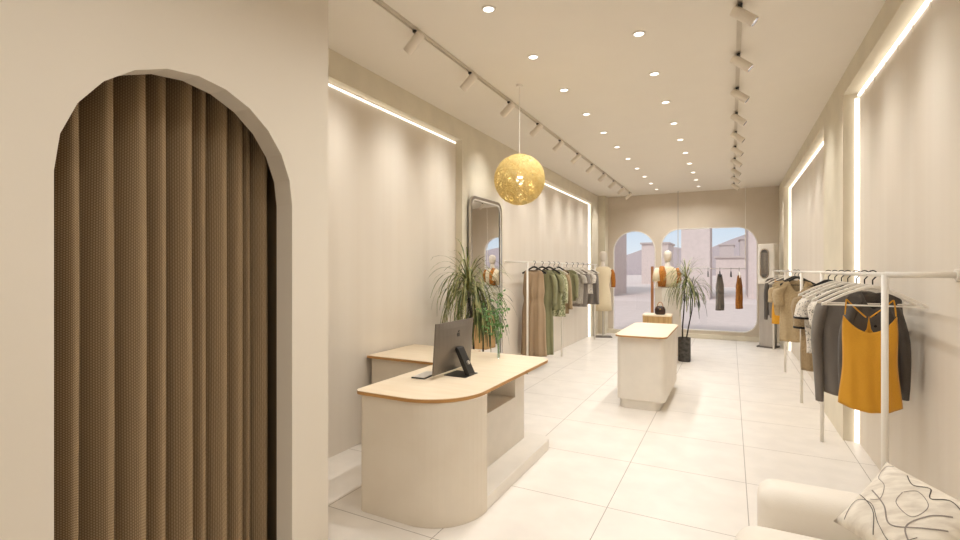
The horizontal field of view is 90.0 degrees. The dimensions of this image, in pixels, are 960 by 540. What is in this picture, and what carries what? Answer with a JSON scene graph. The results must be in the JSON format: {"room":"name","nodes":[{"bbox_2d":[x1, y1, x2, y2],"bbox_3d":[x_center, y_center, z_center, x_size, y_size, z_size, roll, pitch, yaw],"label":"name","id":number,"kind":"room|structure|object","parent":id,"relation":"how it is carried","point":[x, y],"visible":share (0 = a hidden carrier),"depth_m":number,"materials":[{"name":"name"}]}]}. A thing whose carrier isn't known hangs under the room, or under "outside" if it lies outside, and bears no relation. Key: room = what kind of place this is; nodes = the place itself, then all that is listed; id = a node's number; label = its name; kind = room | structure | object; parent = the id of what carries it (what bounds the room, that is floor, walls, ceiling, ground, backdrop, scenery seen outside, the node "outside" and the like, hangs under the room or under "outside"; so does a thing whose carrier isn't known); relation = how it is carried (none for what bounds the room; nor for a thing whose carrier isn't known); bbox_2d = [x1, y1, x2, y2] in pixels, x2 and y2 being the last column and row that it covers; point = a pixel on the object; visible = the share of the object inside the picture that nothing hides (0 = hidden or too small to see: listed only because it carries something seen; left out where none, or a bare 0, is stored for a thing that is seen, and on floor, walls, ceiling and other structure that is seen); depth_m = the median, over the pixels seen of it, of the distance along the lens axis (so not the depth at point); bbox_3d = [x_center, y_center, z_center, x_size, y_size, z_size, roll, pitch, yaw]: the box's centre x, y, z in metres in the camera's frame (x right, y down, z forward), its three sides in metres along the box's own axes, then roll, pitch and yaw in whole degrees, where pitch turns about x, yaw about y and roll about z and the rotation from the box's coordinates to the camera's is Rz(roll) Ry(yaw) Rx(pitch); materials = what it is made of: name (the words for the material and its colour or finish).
{"room":"clothing store","nodes":[
{"label":"clothing store","id":0,"kind":"room"},
{"bbox_2d":[0,0,327,539],"bbox_3d":[-1.733,-0.110,1.126,0.115,3.420,3.590,0,0,28],"label":"wall partition","id":1,"kind":"structure","parent":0,"point":[266,61],"depth_m":1.92,"materials":[{"name":"paint"}]},
{"bbox_2d":[328,82,588,457],"bbox_3d":[-0.251,-0.110,6.168,0.120,3.420,13.900,0,0,28],"label":"wall","id":2,"kind":"structure","parent":0,"point":[392,180],"depth_m":4.83,"materials":[{"name":"paint"}]},
{"bbox_2d":[328,83,455,142],"bbox_3d":[-1.022,-1.561,4.546,0.012,0.012,3.110,0,0,28],"label":"led strip","id":3,"kind":"object","parent":2,"relation":"attached to","point":[339,89],"visible":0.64,"depth_m":4.73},
{"bbox_2d":[328,48,597,335],"bbox_3d":[0.674,-0.110,7.710,0.090,3.420,10.310,0,0,28],"label":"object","id":4,"kind":"structure","parent":2,"relation":"attached to","point":[479,155],"depth_m":5.94,"materials":[{"name":"paint"}]},
{"bbox_2d":[588,204,589,335],"bbox_3d":[2.608,0.025,11.463,0.038,3.150,0.023,0,0,28],"label":"led strip","id":5,"kind":"object","parent":2,"relation":"attached to","point":[588,204],"visible":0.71,"depth_m":11.45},
{"bbox_2d":[328,333,879,539],"bbox_3d":[1.553,1.650,5.237,4.500,0.100,14.120,0,0,28],"label":"floor","id":6,"kind":"structure","parent":0,"point":[732,420],"depth_m":4.08,"materials":[{"name":"white tile"}]},
{"bbox_2d":[54,74,267,539],"bbox_3d":[-1.450,0.225,2.066,0.134,2.720,1.221,0,0,28],"label":"curtain","id":7,"kind":"object","parent":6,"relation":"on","point":[161,303],"visible":0.76,"depth_m":2.10,"materials":[{"name":"fabric"}]},
{"bbox_2d":[357,344,548,528],"bbox_3d":[-0.422,1.200,3.973,1.570,0.801,1.790,0,0,28],"label":"reception desk","id":8,"kind":"object","parent":6,"relation":"on","point":[438,451],"visible":0.99,"depth_m":3.10,"materials":[{"name":"paint"}]},
{"bbox_2d":[411,371,431,378],"bbox_3d":[-0.410,0.792,3.599,0.110,0.013,0.220,0,0,24],"label":"keyboard","id":9,"kind":"object","parent":8,"relation":"on","point":[424,375],"visible":0.91,"depth_m":3.55,"materials":[{"name":"plastic"}]},
{"bbox_2d":[432,318,476,377],"bbox_3d":[-0.144,0.597,3.651,0.191,0.405,0.536,0,0,29],"label":"desktop computer","id":10,"kind":"object","parent":8,"relation":"on","point":[453,339],"visible":1,"depth_m":3.60,"materials":[{"name":"metal"}]},
{"bbox_2d":[487,375,523,466],"bbox_3d":[-0.100,1.167,3.914,0.515,0.685,1.155,0,0,28],"label":"shelf","id":11,"kind":"object","parent":8,"relation":"attached to","point":[505,404],"depth_m":4.01,"materials":[{"name":"white paint"}]},
{"bbox_3d":[0.168,0.679,4.336,0.028,0.240,0.028,0,0,28],"label":"glass vase","id":12,"kind":"object","parent":8,"relation":"on","visible":0},
{"bbox_2d":[476,289,509,356],"bbox_3d":[0.139,0.485,4.319,0.278,0.609,0.248,0,0,28],"label":"leafy branch","id":13,"kind":"object","parent":12,"relation":"in","point":[496,315],"visible":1,"depth_m":4.33,"materials":[{"name":"green plant"}]},
{"bbox_2d":[428,238,515,351],"bbox_3d":[-0.104,0.617,5.326,0.873,1.965,1.139,0,0,41],"label":"dracaena","id":14,"kind":"object","parent":6,"relation":"on","point":[468,277],"visible":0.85,"depth_m":5.24,"materials":[{"name":"plant"}]},
{"bbox_2d":[468,196,502,352],"bbox_3d":[0.106,0.335,6.376,0.090,2.530,0.910,0,0,28],"label":"mirror","id":15,"kind":"object","parent":6,"relation":"on","point":[485,215],"visible":0.52,"depth_m":6.40,"materials":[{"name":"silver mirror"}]},
{"bbox_2d":[504,260,596,373],"bbox_3d":[1.530,0.729,9.140,0.282,1.742,4.542,0,0,28],"label":"clothes rack","id":16,"kind":"object","parent":6,"relation":"on","point":[505,261],"visible":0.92,"depth_m":7.55,"materials":[{"name":"white metal"}]},
{"bbox_2d":[522,261,545,273],"bbox_3d":[0.857,-0.030,7.586,0.400,0.210,0.023,0,0,28],"label":"clothes hanger","id":17,"kind":"object","parent":16,"relation":"hanging from","point":[544,272],"visible":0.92,"depth_m":7.57,"materials":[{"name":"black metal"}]},
{"bbox_2d":[521,270,546,356],"bbox_3d":[0.841,0.685,7.587,0.331,1.351,0.346,0,0,-22],"label":"dress","id":18,"kind":"object","parent":17,"relation":"hanging from","point":[536,290],"visible":0.9,"depth_m":7.50,"materials":[{"name":"brown fabric"}]},
{"label":"clothes hanger","id":19,"kind":"object","parent":16,"relation":"hanging from","visible":0},
{"bbox_2d":[572,270,586,303],"bbox_3d":[1.825,0.340,9.405,0.562,0.660,0.164,0,0,28],"label":"shirt","id":20,"kind":"object","parent":19,"relation":"hanging from","point":[582,278],"visible":0.38,"depth_m":9.31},
{"label":"clothes hanger","id":21,"kind":"object","parent":16,"relation":"hanging from","visible":0},
{"bbox_2d":[572,270,590,306],"bbox_3d":[1.987,0.380,9.715,0.526,0.741,0.154,0,0,28],"label":"shirt","id":22,"kind":"object","parent":21,"relation":"hanging from","point":[585,294],"visible":0.24,"depth_m":9.62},
{"label":"clothes hanger","id":23,"kind":"object","parent":16,"relation":"hanging from","visible":0},
{"bbox_2d":[563,270,572,313],"bbox_3d":[1.421,0.400,8.633,0.498,0.781,0.140,0,0,28],"label":"cardigan","id":24,"kind":"object","parent":23,"relation":"hanging from","point":[568,305],"visible":0.19,"depth_m":8.51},
{"bbox_3d":[1.177,-0.030,8.198,0.400,0.210,0.022,0,0,31],"label":"clothes hanger","id":25,"kind":"object","parent":16,"relation":"hanging from","visible":0},
{"bbox_2d":[551,270,563,309],"bbox_3d":[1.195,0.350,8.189,0.499,0.680,0.152,0,0,28],"label":"blouse","id":26,"kind":"object","parent":25,"relation":"hanging from","point":[560,281],"visible":0.31,"depth_m":8.10,"materials":[{"name":"green fabric"}]},
{"bbox_2d":[596,251,615,337],"bbox_3d":[2.916,0.585,11.384,0.590,2.030,0.340,0,0,8],"label":"mannequin","id":27,"kind":"object","parent":6,"relation":"on","point":[605,274],"visible":0.84,"depth_m":11.28},
{"bbox_2d":[615,322,677,410],"bbox_3d":[2.131,1.176,6.051,0.570,0.848,1.460,0,0,28],"label":"display counter","id":28,"kind":"object","parent":6,"relation":"on","point":[647,352],"depth_m":5.49,"materials":[{"name":"paint"}]},
{"bbox_2d":[642,313,672,323],"bbox_3d":[3.099,1.189,8.366,0.470,0.822,0.410,0,0,25],"label":"display box","id":29,"kind":"object","parent":6,"relation":"on","point":[647,317],"visible":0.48,"depth_m":8.20,"materials":[{"name":"brown wood"}]},
{"bbox_2d":[655,302,665,314],"bbox_3d":[3.096,0.667,8.252,0.176,0.221,0.106,0,0,18],"label":"handbag","id":30,"kind":"object","parent":29,"relation":"on","point":[659,310],"visible":1,"depth_m":8.22,"materials":[{"name":"brown leather"}]},
{"bbox_2d":[654,287,681,355],"bbox_3d":[3.517,0.970,8.994,0.370,1.260,0.370,0,0,0],"label":"plinth","id":31,"kind":"object","parent":6,"relation":"on","point":[660,292],"visible":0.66,"depth_m":8.81,"materials":[{"name":"white paint"}]},
{"bbox_2d":[660,258,714,361],"bbox_3d":[3.633,0.676,8.359,0.914,1.847,0.824,0,0,28],"label":"dracaena","id":32,"kind":"object","parent":6,"relation":"on","point":[684,343],"visible":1,"depth_m":8.30,"materials":[{"name":"plant"}]},
{"bbox_2d":[756,244,779,348],"bbox_3d":[5.929,0.540,9.875,0.316,2.120,0.343,0,0,-42],"label":"security gate","id":33,"kind":"object","parent":6,"relation":"on","point":[767,253],"visible":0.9,"depth_m":9.79,"materials":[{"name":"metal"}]},
{"bbox_2d":[735,479,862,539],"bbox_3d":[1.351,1.270,1.494,0.990,0.660,1.440,0,0,28],"label":"sofa","id":34,"kind":"object","parent":6,"relation":"on","point":[786,510],"visible":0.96,"depth_m":2.05,"materials":[{"name":"fabric"}]},
{"bbox_2d":[735,525,822,539],"bbox_3d":[1.254,1.310,1.536,0.780,0.440,0.985,0,0,28],"label":"seat cushion","id":35,"kind":"object","parent":34,"relation":"on","point":[778,532],"depth_m":2.01,"materials":[{"name":"fabric"}]},
{"bbox_2d":[834,462,959,539],"bbox_3d":[1.575,0.918,1.770,0.305,0.259,0.329,0,0,-17],"label":"throw cushion","id":36,"kind":"object","parent":34,"relation":"on","point":[896,505],"visible":1,"depth_m":1.76,"materials":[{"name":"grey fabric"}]},
{"bbox_2d":[773,269,959,468],"bbox_3d":[4.158,0.799,6.029,0.316,1.602,7.862,0,0,28],"label":"clothes rack","id":37,"kind":"object","parent":6,"relation":"on","point":[955,274],"visible":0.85,"depth_m":2.63,"materials":[{"name":"white metal"}]},
{"bbox_2d":[772,279,798,323],"bbox_3d":[4.622,0.489,7.233,0.392,0.682,0.120,0,0,28],"label":"camisole","id":38,"kind":"object","parent":37,"relation":"hanging from","point":[775,318],"visible":0.1,"depth_m":7.29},
{"bbox_2d":[772,281,812,342],"bbox_3d":[4.074,0.540,6.162,0.554,0.780,0.180,0,0,28],"label":"sweater","id":39,"kind":"object","parent":37,"relation":"hanging from","point":[783,296],"visible":0.45,"depth_m":6.18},
{"bbox_2d":[780,270,815,285],"bbox_3d":[4.083,0.110,6.159,0.400,0.210,0.022,0,0,28],"label":"clothes hanger","id":40,"kind":"object","parent":37,"relation":"hanging from","point":[798,276],"visible":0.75,"depth_m":6.16,"materials":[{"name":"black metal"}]},
{"bbox_2d":[793,287,845,352],"bbox_3d":[2.939,0.430,3.992,0.559,0.561,0.182,0,0,28],"label":"shirt","id":41,"kind":"object","parent":37,"relation":"hanging from","point":[801,311],"visible":0.12,"depth_m":4.05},
{"bbox_2d":[798,270,856,295],"bbox_3d":[2.948,0.117,3.988,0.510,0.225,0.023,0,0,28],"label":"clothes hanger","id":42,"kind":"object","parent":37,"relation":"hanging from","point":[834,281],"visible":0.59,"depth_m":4.03,"materials":[{"name":"white plastic"}]},
{"bbox_2d":[807,270,848,287],"bbox_3d":[3.087,0.110,4.254,0.400,0.210,0.022,0,0,31],"label":"clothes hanger","id":43,"kind":"object","parent":37,"relation":"hanging from","point":[828,279],"visible":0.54,"depth_m":4.26,"materials":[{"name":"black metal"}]},
{"bbox_2d":[802,270,870,297],"bbox_3d":[2.823,0.117,3.749,0.510,0.225,0.023,0,0,27],"label":"clothes hanger","id":44,"kind":"object","parent":37,"relation":"hanging from","point":[841,281],"visible":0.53,"depth_m":3.79,"materials":[{"name":"white plastic"}]},
{"bbox_2d":[806,270,878,298],"bbox_3d":[2.716,0.117,3.545,0.510,0.225,0.022,0,0,31],"label":"clothes hanger","id":45,"kind":"object","parent":37,"relation":"hanging from","point":[847,282],"visible":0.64,"depth_m":3.58,"materials":[{"name":"white plastic"}]},
{"bbox_2d":[812,270,903,303],"bbox_3d":[2.591,0.117,3.306,0.510,0.225,0.022,0,0,27],"label":"clothes hanger","id":46,"kind":"object","parent":37,"relation":"hanging from","point":[856,283],"visible":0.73,"depth_m":3.33,"materials":[{"name":"white plastic"}]},
{"bbox_2d":[811,291,873,401],"bbox_3d":[2.574,0.540,3.316,0.478,0.779,0.136,0,0,25],"label":"long sleeve top","id":47,"kind":"object","parent":46,"relation":"hanging from","point":[827,319],"visible":0.36,"depth_m":3.36,"materials":[{"name":"fabric"}]},
{"bbox_2d":[816,270,916,305],"bbox_3d":[2.485,0.117,3.102,0.510,0.225,0.022,0,0,30],"label":"clothes hanger","id":48,"kind":"object","parent":37,"relation":"hanging from","point":[864,284],"visible":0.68,"depth_m":3.10,"materials":[{"name":"white plastic"}]},
{"bbox_2d":[838,299,902,412],"bbox_3d":[2.379,0.524,2.932,0.316,0.681,0.115,0,0,28],"label":"camisole","id":49,"kind":"object","parent":37,"relation":"hanging from","point":[860,381],"visible":0.87,"depth_m":2.91,"materials":[{"name":"fabric"}]},
{"bbox_2d":[838,292,910,400],"bbox_3d":[2.525,0.482,3.081,0.370,0.670,0.113,0,0,25],"label":"shirt","id":50,"kind":"object","parent":37,"relation":"hanging from","point":[853,316],"visible":0.36,"depth_m":3.04,"materials":[{"name":"fabric"}]},
{"bbox_2d":[821,270,928,308],"bbox_3d":[2.392,0.117,2.925,0.510,0.225,0.022,0,0,29],"label":"clothes hanger","id":51,"kind":"object","parent":37,"relation":"hanging from","point":[872,285],"visible":0.93,"depth_m":2.92,"materials":[{"name":"white plastic"}]},
{"label":"clothes hanger","id":52,"kind":"object","parent":37,"relation":"hanging from","visible":0},
{"bbox_2d":[768,280,797,315],"bbox_3d":[4.210,0.390,6.509,0.528,0.480,0.171,0,0,28],"label":"sweater","id":53,"kind":"object","parent":52,"relation":"hanging from","point":[775,285],"visible":0.12,"depth_m":6.56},
{"bbox_2d":[328,0,885,197],"bbox_3d":[1.553,-1.880,5.237,4.500,0.120,14.120,0,0,28],"label":"ceiling","id":54,"kind":"structure","parent":0,"point":[799,51],"depth_m":4.39,"materials":[{"name":"paint"}]},
{"bbox_2d":[481,5,495,13],"bbox_3d":[0.061,-1.815,3.354,0.104,0.007,0.104,0,0,28],"label":"recessed light","id":55,"kind":"object","parent":54,"relation":"in","point":[488,9],"visible":1,"depth_m":3.35,"materials":[{"name":"white metal"}]},
{"bbox_2d":[372,0,630,192],"bbox_3d":[1.095,-1.809,6.649,0.034,0.022,10.800,0,0,28],"label":"track","id":56,"kind":"object","parent":54,"relation":"attached to","point":[380,3],"visible":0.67,"depth_m":4.26,"materials":[{"name":"metal"}]},
{"bbox_2d":[403,30,424,54],"bbox_3d":[-0.501,-1.719,3.647,0.175,0.162,0.072,0,0,28],"label":"track spotlight","id":57,"kind":"object","parent":56,"relation":"attached to","point":[417,38],"visible":1,"depth_m":3.62,"materials":[{"name":"beige metal"}]},
{"bbox_2d":[460,72,477,91],"bbox_3d":[-0.102,-1.719,4.411,0.175,0.162,0.072,0,0,28],"label":"track spotlight","id":58,"kind":"object","parent":56,"relation":"attached to","point":[472,77],"visible":1,"depth_m":4.38,"materials":[{"name":"beige metal"}]},
{"bbox_2d":[500,101,514,117],"bbox_3d":[0.297,-1.719,5.175,0.175,0.162,0.072,0,0,28],"label":"track spotlight","id":59,"kind":"object","parent":56,"relation":"attached to","point":[511,105],"visible":1,"depth_m":5.15,"materials":[{"name":"beige metal"}]},
{"bbox_2d":[529,123,542,136],"bbox_3d":[0.697,-1.719,5.939,0.175,0.162,0.072,0,0,28],"label":"track spotlight","id":60,"kind":"object","parent":56,"relation":"attached to","point":[539,126],"visible":1,"depth_m":5.91,"materials":[{"name":"beige metal"}]},
{"bbox_2d":[553,140,564,151],"bbox_3d":[1.096,-1.719,6.703,0.175,0.162,0.072,0,0,28],"label":"track spotlight","id":61,"kind":"object","parent":56,"relation":"attached to","point":[561,143],"visible":1,"depth_m":6.67,"materials":[{"name":"beige metal"}]},
{"bbox_2d":[571,153,581,163],"bbox_3d":[1.495,-1.719,7.467,0.175,0.162,0.072,0,0,28],"label":"track spotlight","id":62,"kind":"object","parent":56,"relation":"attached to","point":[578,156],"visible":1,"depth_m":7.44,"materials":[{"name":"beige metal"}]},
{"bbox_2d":[494,84,544,204],"bbox_3d":[0.390,-1.227,4.739,0.500,1.186,0.500,0,0,31],"label":"pendant lamp","id":63,"kind":"object","parent":54,"relation":"hanging from","point":[509,168],"visible":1,"depth_m":4.57,"materials":[{"name":"gold metal"}]},
{"bbox_2d":[527,54,538,59],"bbox_3d":[0.456,-1.815,4.109,0.104,0.007,0.104,0,0,28],"label":"recessed light","id":64,"kind":"object","parent":54,"relation":"in","point":[532,56],"visible":1,"depth_m":4.11,"materials":[{"name":"white metal"}]},
{"bbox_2d":[632,30,645,37],"bbox_3d":[1.227,-1.815,3.706,0.104,0.007,0.104,0,0,28],"label":"recessed light","id":65,"kind":"object","parent":54,"relation":"in","point":[637,34],"visible":1,"depth_m":3.70,"materials":[{"name":"white metal"}]},
{"bbox_2d":[679,186,745,268],"bbox_3d":[5.216,-0.913,10.837,1.397,1.813,0.016,0,0,28],"label":"rail","id":66,"kind":"object","parent":54,"relation":"hanging from","point":[745,186],"visible":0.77,"depth_m":10.52,"materials":[{"name":"metal"}]},
{"bbox_2d":[733,0,742,182],"bbox_3d":[2.921,-1.809,5.469,0.034,0.022,10.800,0,0,28],"label":"track","id":67,"kind":"object","parent":54,"relation":"attached to","point":[739,24],"visible":0.44,"depth_m":4.31,"materials":[{"name":"metal"}]},
{"bbox_2d":[730,131,744,142],"bbox_3d":[3.360,-1.719,6.255,0.175,0.162,0.072,0,0,28],"label":"track spotlight","id":68,"kind":"object","parent":67,"relation":"attached to","point":[734,134],"visible":1,"depth_m":6.23,"materials":[{"name":"beige metal"}]},
{"bbox_2d":[731,146,743,156],"bbox_3d":[3.751,-1.719,7.004,0.175,0.162,0.072,0,0,28],"label":"track spotlight","id":69,"kind":"object","parent":67,"relation":"attached to","point":[734,149],"visible":1,"depth_m":6.98,"materials":[{"name":"beige metal"}]},
{"bbox_2d":[730,112,746,125],"bbox_3d":[2.968,-1.719,5.506,0.175,0.162,0.072,0,0,28],"label":"track spotlight","id":70,"kind":"object","parent":67,"relation":"attached to","point":[734,116],"visible":1,"depth_m":5.49,"materials":[{"name":"beige metal"}]},
{"bbox_2d":[730,87,749,102],"bbox_3d":[2.577,-1.719,4.758,0.175,0.162,0.072,0,0,28],"label":"track spotlight","id":71,"kind":"object","parent":67,"relation":"attached to","point":[735,92],"visible":1,"depth_m":4.74,"materials":[{"name":"beige metal"}]},
{"bbox_2d":[730,53,753,71],"bbox_3d":[2.185,-1.719,4.009,0.175,0.162,0.072,0,0,28],"label":"track spotlight","id":72,"kind":"object","parent":67,"relation":"attached to","point":[736,60],"visible":1,"depth_m":3.99,"materials":[{"name":"beige metal"}]},
{"bbox_2d":[730,3,758,26],"bbox_3d":[1.794,-1.719,3.260,0.175,0.162,0.072,0,0,28],"label":"track spotlight","id":73,"kind":"object","parent":67,"relation":"attached to","point":[739,13],"visible":1,"depth_m":3.24,"materials":[{"name":"beige metal"}]},
{"bbox_2d":[652,251,681,287],"bbox_3d":[3.456,-0.006,8.966,0.554,0.692,0.330,0,0,-2],"label":"bust","id":74,"kind":"object","parent":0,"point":[661,270],"visible":0.92,"depth_m":8.87,"materials":[{"name":"paint"}]},
{"bbox_2d":[678,337,690,361],"bbox_3d":[3.569,1.395,8.380,0.200,0.410,0.200,0,0,28],"label":"pot","id":75,"kind":"object","parent":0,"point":[684,343],"depth_m":8.30,"materials":[{"name":"ceramic"}]},
{"bbox_2d":[608,186,778,337],"bbox_3d":[4.849,-0.110,11.401,4.070,3.420,0.100,0,0,28],"label":"wall","id":76,"kind":"structure","parent":0,"point":[655,215],"depth_m":11.23,"materials":[{"name":"paint"}]},
{"bbox_2d":[598,196,607,333],"bbox_3d":[3.096,-0.110,12.063,0.170,3.420,0.350,0,0,28],"label":"trim","id":77,"kind":"structure","parent":76,"relation":"attached to","point":[602,200],"depth_m":11.92,"materials":[{"name":"paint"}]},
{"bbox_2d":[613,231,655,328],"bbox_3d":[3.804,0.310,11.874,1.020,2.540,0.190,0,0,28],"label":"door","id":78,"kind":"structure","parent":76,"relation":"in","point":[652,267],"depth_m":11.65,"materials":[{"name":"white metal"}]},
{"bbox_2d":[607,328,778,342],"bbox_3d":[4.856,1.550,11.284,3.710,0.100,0.100,0,0,28],"label":"baseboard","id":79,"kind":"structure","parent":76,"relation":"attached to","point":[692,335],"depth_m":10.93,"materials":[{"name":"paint"}]},
{"bbox_2d":[661,226,757,332],"bbox_3d":[5.285,0.230,11.155,2.030,2.400,0.092,0,0,28],"label":"window","id":80,"kind":"structure","parent":76,"relation":"in","point":[733,226],"depth_m":10.90,"materials":[{"name":"white metal"}]},
{"bbox_2d":[791,286,838,371],"bbox_3d":[3.077,0.530,4.257,0.537,0.760,0.170,0,0,28],"label":"cardigan","id":81,"kind":"object","parent":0,"point":[806,361],"visible":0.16,"depth_m":4.32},
{"bbox_2d":[807,289,865,325],"bbox_3d":[2.716,0.490,3.545,0.498,0.681,0.153,0,0,28],"label":"tunic","id":82,"kind":"object","parent":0,"point":[811,306],"visible":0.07,"depth_m":3.61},
{"bbox_2d":[791,0,959,500],"bbox_3d":[3.462,-0.110,4.227,0.120,3.420,13.900,0,0,28],"label":"wall","id":83,"kind":"structure","parent":0,"point":[909,116],"depth_m":3.08,"materials":[{"name":"paint"}]},
{"bbox_2d":[789,187,790,350],"bbox_3d":[6.118,-0.010,9.473,0.030,3.220,0.030,0,0,28],"label":"led strip","id":84,"kind":"object","parent":83,"relation":"attached to","point":[789,187],"visible":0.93,"depth_m":9.46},
{"bbox_2d":[790,141,823,187],"bbox_3d":[5.053,-1.604,7.424,0.018,0.018,4.560,0,0,28],"label":"led strip","id":85,"kind":"object","parent":83,"relation":"attached to","point":[821,145],"visible":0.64,"depth_m":7.18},
{"bbox_2d":[779,0,924,441],"bbox_3d":[3.356,-0.110,4.282,0.120,3.420,13.900,0,0,28],"label":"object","id":86,"kind":"structure","parent":83,"relation":"attached to","point":[835,125],"depth_m":4.56,"materials":[{"name":"paint"}]},
{"bbox_2d":[855,98,858,442],"bbox_3d":[3.485,0.010,4.436,0.030,3.180,0.022,0,0,28],"label":"led strip","id":87,"kind":"object","parent":83,"relation":"attached to","point":[856,99],"visible":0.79,"depth_m":4.43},
{"bbox_2d":[858,0,931,95],"bbox_3d":[1.962,-1.594,1.513,0.020,0.018,6.500,0,0,28],"label":"led strip","id":88,"kind":"object","parent":83,"relation":"attached to","point":[926,3],"visible":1,"depth_m":3.36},
{"bbox_3d":[-1.382,-0.110,2.898,0.905,3.420,0.115,0,0,28],"label":"wall","id":89,"kind":"structure","parent":0,"visible":0},
{"bbox_2d":[267,162,276,539],"bbox_3d":[-1.417,-0.110,2.831,0.895,3.420,0.025,0,0,28],"label":"trim","id":90,"kind":"structure","parent":89,"relation":"attached to","point":[271,198],"depth_m":2.68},
{"label":"clothes hanger","id":91,"kind":"object","parent":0,"visible":0},
{"bbox_2d":[552,270,567,316],"bbox_3d":[1.310,0.415,8.420,0.484,0.810,0.150,0,0,24],"label":"blouse","id":92,"kind":"object","parent":91,"relation":"hanging from","point":[564,295],"visible":0.3,"depth_m":8.33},
{"label":"clothes hanger","id":93,"kind":"object","parent":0,"visible":0},
{"bbox_2d":[566,270,578,300],"bbox_3d":[1.639,0.300,9.060,0.455,0.581,0.122,0,0,28],"label":"blouse","id":94,"kind":"object","parent":93,"relation":"hanging from","point":[573,275],"visible":0.41,"depth_m":8.96,"materials":[{"name":"green fabric"}]},
{"label":"outside","id":95,"kind":"structure","parent":0,"visible":0},
{"bbox_2d":[614,275,756,304],"bbox_3d":[75.517,1.785,144.451,400.000,0.130,274.000,0,0,28],"label":"road","id":96,"kind":"structure","parent":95,"point":[636,291],"depth_m":33.48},
{"bbox_2d":[614,234,626,295],"bbox_3d":[4.322,-5.800,34.978,11.550,15.200,6.300,0,0,28],"label":"building","id":97,"kind":"structure","parent":96,"relation":"on","point":[620,270],"depth_m":33.41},
{"bbox_2d":[640,242,674,283],"bbox_3d":[22.098,-0.700,59.537,3.300,5.000,6.300,0,0,28],"label":"building","id":98,"kind":"structure","parent":96,"relation":"on","point":[648,252],"depth_m":57.26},
{"bbox_2d":[681,229,711,299],"bbox_3d":[13.226,-5.300,29.195,1.790,14.200,4.300,0,0,28],"label":"building","id":99,"kind":"structure","parent":96,"relation":"on","point":[696,244],"depth_m":27.39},
{"bbox_2d":[718,244,734,255],"bbox_3d":[41.165,-1.100,80.036,2.300,5.800,10.300,0,0,28],"label":"building","id":100,"kind":"structure","parent":96,"relation":"on","point":[725,249],"depth_m":75.61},
{"bbox_2d":[714,256,745,286],"bbox_3d":[26.033,0.250,49.581,3.100,3.100,8.300,0,0,28],"label":"building","id":101,"kind":"structure","parent":96,"relation":"on","point":[721,261],"depth_m":46.06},
{"bbox_2d":[738,238,744,255],"bbox_3d":[35.069,-1.000,59.526,5.300,5.600,6.300,0,0,28],"label":"building","id":102,"kind":"structure","parent":96,"relation":"on","point":[741,241],"depth_m":57.92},
{"bbox_2d":[746,230,756,298],"bbox_3d":[18.830,-0.950,29.650,4.400,5.500,6.300,0,0,28],"label":"building","id":103,"kind":"structure","parent":96,"relation":"on","point":[751,246],"depth_m":27.87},
{"bbox_3d":[2.154,-0.023,10.068,0.510,0.225,0.022,0,0,23],"label":"clothes hanger","id":104,"kind":"object","parent":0,"visible":0},
{"bbox_2d":[586,270,595,293],"bbox_3d":[2.171,0.260,10.057,0.531,0.500,0.151,0,0,28],"label":"blouse","id":105,"kind":"object","parent":104,"relation":"hanging from","point":[592,276],"visible":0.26,"depth_m":9.97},
{"bbox_3d":[5.374,0.065,10.754,0.022,0.210,0.400,0,0,25],"label":"clothes hanger","id":106,"kind":"object","parent":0,"visible":0},
{"bbox_2d":[715,274,723,310],"bbox_3d":[5.375,0.510,10.753,0.165,0.810,0.368,0,0,42],"label":"garment","id":107,"kind":"object","parent":106,"relation":"hanging from","point":[719,283],"visible":0.95,"depth_m":10.65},
{"bbox_3d":[5.711,0.072,10.578,0.022,0.225,0.510,0,0,25],"label":"clothes hanger","id":108,"kind":"object","parent":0,"visible":0},
{"bbox_2d":[735,275,742,308],"bbox_3d":[5.710,0.498,10.578,0.147,0.735,0.351,0,0,39],"label":"garment","id":109,"kind":"object","parent":108,"relation":"hanging from","point":[739,288],"visible":0.99,"depth_m":10.49,"materials":[{"name":"orange fabric"}]},
{"label":"clothes hanger","id":110,"kind":"object","parent":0,"visible":0},
{"bbox_2d":[543,270,557,354],"bbox_3d":[1.042,0.700,7.897,0.478,1.381,0.202,0,0,20],"label":"jumpsuit","id":111,"kind":"object","parent":110,"relation":"hanging from","point":[550,281],"visible":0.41,"depth_m":7.80,"materials":[{"name":"green fabric"}]},
{"label":"clothes hanger","id":112,"kind":"object","parent":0,"visible":0},
{"bbox_2d":[769,278,793,317],"bbox_3d":[4.946,0.475,7.852,0.375,0.650,0.110,0,0,26],"label":"long sleeve top","id":113,"kind":"object","parent":112,"relation":"hanging from","point":[771,284],"visible":0.09,"depth_m":7.91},
{"label":"clothes hanger","id":114,"kind":"object","parent":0,"visible":0},
{"bbox_2d":[764,278,783,319],"bbox_3d":[5.339,0.528,8.604,0.438,0.757,0.122,0,0,28],"label":"long sleeve top","id":115,"kind":"object","parent":114,"relation":"hanging from","point":[766,287],"visible":0.13,"depth_m":8.65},
{"bbox_3d":[2.335,-0.023,10.413,0.510,0.225,0.022,0,0,32],"label":"clothes hanger","id":116,"kind":"object","parent":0,"visible":0},
{"bbox_2d":[587,270,598,303],"bbox_3d":[2.348,0.380,10.406,0.475,0.740,0.135,0,0,28],"label":"long sleeve top","id":117,"kind":"object","parent":116,"relation":"hanging from","point":[593,298],"visible":0.3,"depth_m":10.31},
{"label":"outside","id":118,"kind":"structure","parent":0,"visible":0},
{"bbox_2d":[614,300,756,331],"bbox_3d":[8.907,1.730,17.037,120.000,0.140,13.550,0,0,28],"label":"pavement","id":119,"kind":"structure","parent":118,"point":[626,313],"depth_m":16.89,"materials":[{"name":"concrete"}]},
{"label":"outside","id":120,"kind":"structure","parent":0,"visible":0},
{"bbox_2d":[627,235,744,274],"bbox_3d":[74.127,-4.652,141.793,180.000,12.903,20.000,0,0,28],"label":"hills","id":121,"kind":"structure","parent":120,"point":[634,260],"depth_m":139.42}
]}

